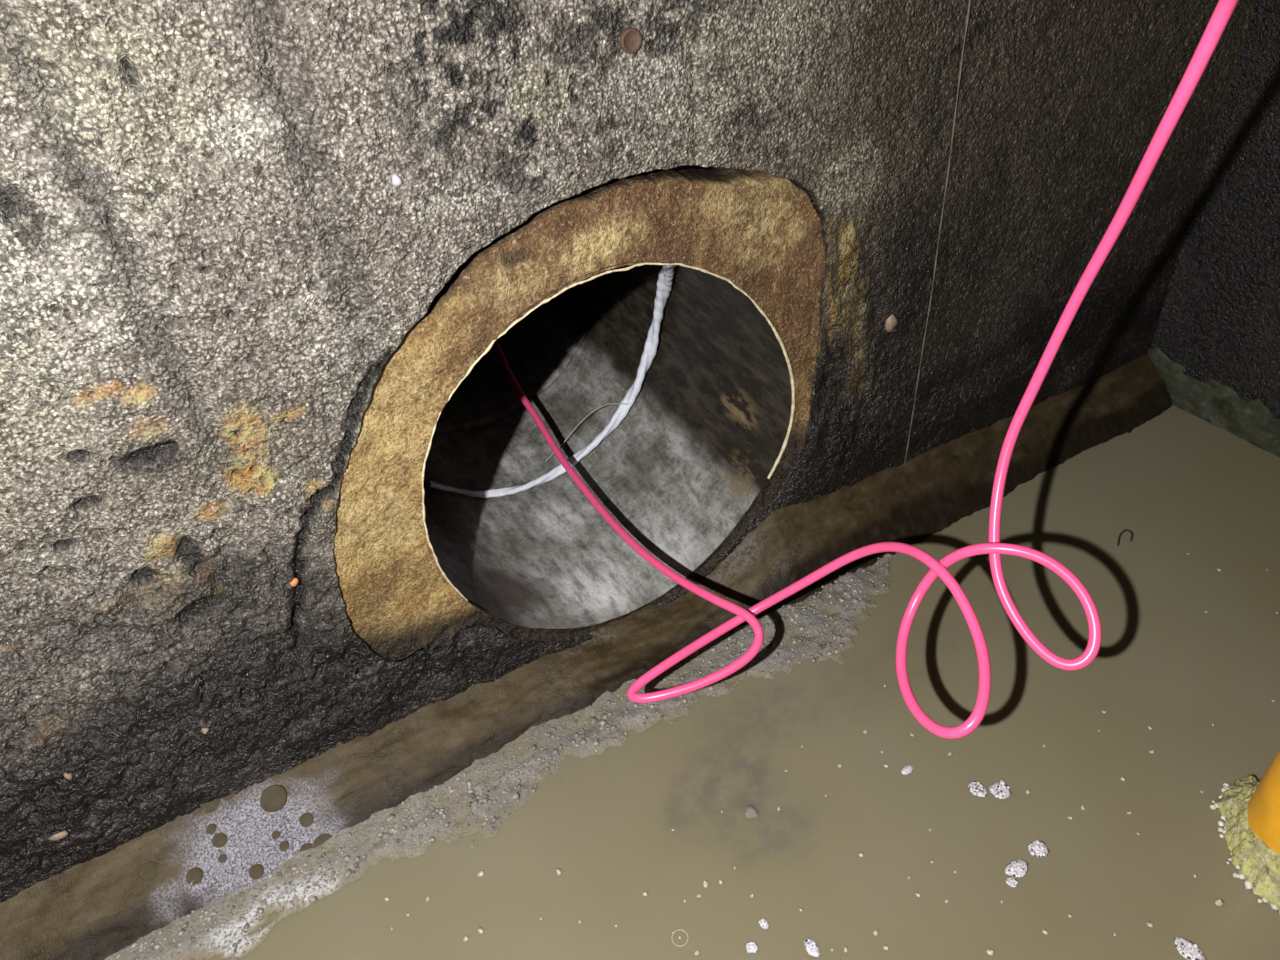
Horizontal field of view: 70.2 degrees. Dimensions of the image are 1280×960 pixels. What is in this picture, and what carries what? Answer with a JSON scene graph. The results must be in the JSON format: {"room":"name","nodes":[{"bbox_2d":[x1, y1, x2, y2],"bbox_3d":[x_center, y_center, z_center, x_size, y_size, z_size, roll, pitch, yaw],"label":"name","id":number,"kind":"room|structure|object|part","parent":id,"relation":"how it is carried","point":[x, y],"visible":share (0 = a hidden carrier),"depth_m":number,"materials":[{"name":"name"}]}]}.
{"room":"sewer manhole chamber","nodes":[
{"label":"sewer manhole chamber","id":0,"kind":"room"},
{"bbox_2d":[0,0,1257,902],"bbox_3d":[-0.274,-0.359,1.001,3.076,1.980,0.087,-23,42,-20],"label":"wall","id":1,"kind":"structure","parent":0,"point":[222,222],"depth_m":1.10,"materials":[{"name":"concrete"}]},
{"bbox_2d":[0,354,1172,959],"bbox_3d":[-0.169,0.333,1.477,3.065,0.255,0.163,-23,42,-20],"label":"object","id":2,"kind":"structure","parent":1,"relation":"attached to","point":[96,908],"depth_m":1.47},
{"bbox_2d":[422,260,794,628],"bbox_3d":[-0.615,-0.635,2.240,0.760,0.758,2.396,-23,42,-20],"label":"pipe","id":3,"kind":"object","parent":1,"relation":"attached to","point":[709,421],"visible":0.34,"depth_m":1.77,"materials":[{"name":"grey concrete"}]},
{"bbox_2d":[429,262,676,497],"bbox_3d":[-0.150,-0.159,1.708,0.538,0.479,0.178,-23,42,-20],"label":"rope","id":4,"kind":"object","parent":3,"relation":"hanging from","point":[664,282],"visible":0.94,"depth_m":1.85,"materials":[{"name":"fabric"}]},
{"bbox_2d":[545,403,626,461],"bbox_3d":[-0.118,-0.108,1.929,0.190,0.117,0.033,-10,39,-4],"label":"wire","id":5,"kind":"object","parent":4,"relation":"attached to","point":[610,403],"visible":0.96,"depth_m":1.93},
{"bbox_2d":[333,167,824,659],"bbox_3d":[-0.077,-0.053,1.378,0.838,0.772,0.075,-23,42,-20],"label":"mortar collar","id":6,"kind":"object","parent":3,"relation":"attached to","point":[759,231],"visible":0.98,"depth_m":1.23,"materials":[{"name":"beige concrete"}]},
{"bbox_2d":[493,0,1238,738],"bbox_3d":[0.133,-0.714,0.713,0.590,2.375,1.973,-17,40,-12],"label":"cable","id":7,"kind":"object","parent":3,"relation":"in","point":[1224,9],"visible":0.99,"depth_m":1.15,"materials":[{"name":"plastic"}]},
{"bbox_2d":[1150,0,1279,419],"bbox_3d":[1.638,-0.312,0.665,0.014,1.992,2.424,-23,42,-20],"label":"wall","id":8,"kind":"structure","parent":0,"point":[1219,320],"depth_m":1.76,"materials":[{"name":"concrete"}]},
{"bbox_2d":[1148,348,1279,456],"bbox_3d":[1.704,0.349,1.186,0.044,0.187,2.415,-23,42,-20],"label":"trim","id":9,"kind":"structure","parent":8,"relation":"attached to","point":[1215,403],"depth_m":1.90,"materials":[{"name":"grey concrete"}]},
{"bbox_3d":[0.425,1.011,0.773,3.107,0.015,2.430,-23,42,-20],"label":"floor","id":10,"kind":"structure","parent":0,"visible":0},
{"bbox_2d":[105,553,895,959],"bbox_3d":[-0.134,0.539,1.320,1.765,0.057,0.435,-23,42,-20],"label":"bank","id":11,"kind":"object","parent":10,"relation":"on","point":[530,737],"visible":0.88,"depth_m":1.39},
{"bbox_2d":[113,554,895,959],"bbox_3d":[-0.224,0.476,1.370,1.681,0.019,0.158,-23,42,-20],"label":"grit","id":12,"kind":"object","parent":11,"relation":"on","point":[593,720],"visible":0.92,"depth_m":1.39,"materials":[{"name":"grey gravel"}]},
{"bbox_2d":[188,405,1279,959],"bbox_3d":[0.399,0.959,0.696,3.048,0.001,2.400,-23,42,-20],"label":"water","id":13,"kind":"object","parent":10,"relation":"on","point":[1181,482],"visible":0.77,"depth_m":1.33,"materials":[{"name":"brown liquid"}]},
{"bbox_2d":[477,871,483,876],"bbox_3d":[-0.225,0.555,1.283,0.011,0.006,0.008,-20,41,-16],"label":"foam fleck","id":14,"kind":"object","parent":13,"relation":"on","point":[480,873],"visible":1,"depth_m":1.28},
{"bbox_2d":[672,929,687,946],"bbox_3d":[0.052,0.598,1.190,0.022,0.004,0.022,-23,42,-20],"label":"ring","id":15,"kind":"object","parent":13,"relation":"on","point":[679,937],"visible":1,"depth_m":1.19,"materials":[{"name":"beige plastic"}]},
{"bbox_2d":[703,880,708,887],"bbox_3d":[0.090,0.551,1.243,0.008,0.006,0.011,-3,39,4],"label":"foam fleck","id":16,"kind":"object","parent":13,"relation":"on","point":[705,883],"visible":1,"depth_m":1.24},
{"bbox_2d":[746,941,758,952],"bbox_3d":[0.144,0.602,1.173,0.017,0.006,0.014,-1,39,6],"label":"foam patch","id":17,"kind":"object","parent":13,"relation":"on","point":[752,947],"visible":1,"depth_m":1.17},
{"bbox_2d":[758,918,768,928],"bbox_3d":[0.163,0.582,1.195,0.012,0.005,0.016,-23,42,-20],"label":"foam patch","id":18,"kind":"object","parent":13,"relation":"on","point":[764,924],"visible":1,"depth_m":1.19,"materials":[{"name":"white liquid"}]},
{"bbox_2d":[804,938,819,956],"bbox_3d":[0.220,0.599,1.166,0.016,0.006,0.027,-23,42,-20],"label":"foam patch","id":19,"kind":"object","parent":13,"relation":"on","point":[811,946],"visible":1,"depth_m":1.17,"materials":[{"name":"white liquid"}]},
{"bbox_2d":[901,765,912,774],"bbox_3d":[0.397,0.430,1.350,0.022,0.005,0.013,-23,42,-20],"label":"foam patch","id":20,"kind":"object","parent":13,"relation":"on","point":[907,769],"visible":1,"depth_m":1.35,"materials":[{"name":"white"}]},
{"bbox_2d":[968,780,1011,798],"bbox_3d":[0.505,0.446,1.313,0.059,0.007,0.030,-2,39,6],"label":"foam patch","id":21,"kind":"object","parent":13,"relation":"on","point":[1000,790],"visible":1,"depth_m":1.31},
{"bbox_2d":[986,949,993,954],"bbox_3d":[0.439,0.592,1.143,0.009,0.006,0.008,19,45,29],"label":"foam fleck","id":22,"kind":"object","parent":13,"relation":"on","point":[989,951],"visible":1,"depth_m":1.14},
{"bbox_2d":[1006,877,1017,887],"bbox_3d":[0.494,0.534,1.208,0.015,0.006,0.015,-23,42,-20],"label":"foam patch","id":23,"kind":"object","parent":13,"relation":"on","point":[1010,881],"visible":1,"depth_m":1.21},
{"bbox_2d":[1005,860,1027,877],"bbox_3d":[0.506,0.522,1.221,0.036,0.006,0.023,-23,42,-20],"label":"foam patch","id":24,"kind":"object","parent":13,"relation":"on","point":[1017,868],"visible":1,"depth_m":1.22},
{"bbox_2d":[1027,840,1049,857],"bbox_3d":[0.542,0.502,1.239,0.029,0.006,0.025,-23,42,-20],"label":"foam patch","id":25,"kind":"object","parent":13,"relation":"on","point":[1038,848],"visible":1,"depth_m":1.24,"materials":[{"name":"white"}]},
{"bbox_2d":[1117,529,1132,545],"bbox_3d":[0.895,0.107,1.679,0.022,0.003,0.050,17,44,26],"label":"twig","id":26,"kind":"object","parent":13,"relation":"on","point":[1123,531],"visible":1,"depth_m":1.68,"materials":[{"name":"brown wood"}]},
{"bbox_2d":[1174,936,1206,959],"bbox_3d":[0.678,0.579,1.124,0.026,0.007,0.038,-23,42,-20],"label":"foam patch","id":27,"kind":"object","parent":13,"relation":"on","point":[1189,950],"visible":1,"depth_m":1.12,"materials":[{"name":"white liquid"}]},
{"bbox_2d":[1215,899,1224,905],"bbox_3d":[0.741,0.541,1.165,0.010,0.006,0.009,-2,39,5],"label":"foam fleck","id":28,"kind":"object","parent":13,"relation":"on","point":[1219,902],"visible":1,"depth_m":1.16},
{"bbox_2d":[1209,749,1279,913],"bbox_3d":[0.873,0.326,1.069,0.242,0.591,0.250,-23,42,-20],"label":"encrusted deposit","id":29,"kind":"object","parent":10,"relation":"on","point":[1249,808],"visible":0.99,"depth_m":1.18,"materials":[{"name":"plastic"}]},
{"bbox_3d":[0.845,0.318,1.083,0.114,0.591,0.114,-23,42,-20],"label":"post","id":30,"kind":"part","parent":29,"relation":"part of","materials":[{"name":"orange plastic"}]}
]}

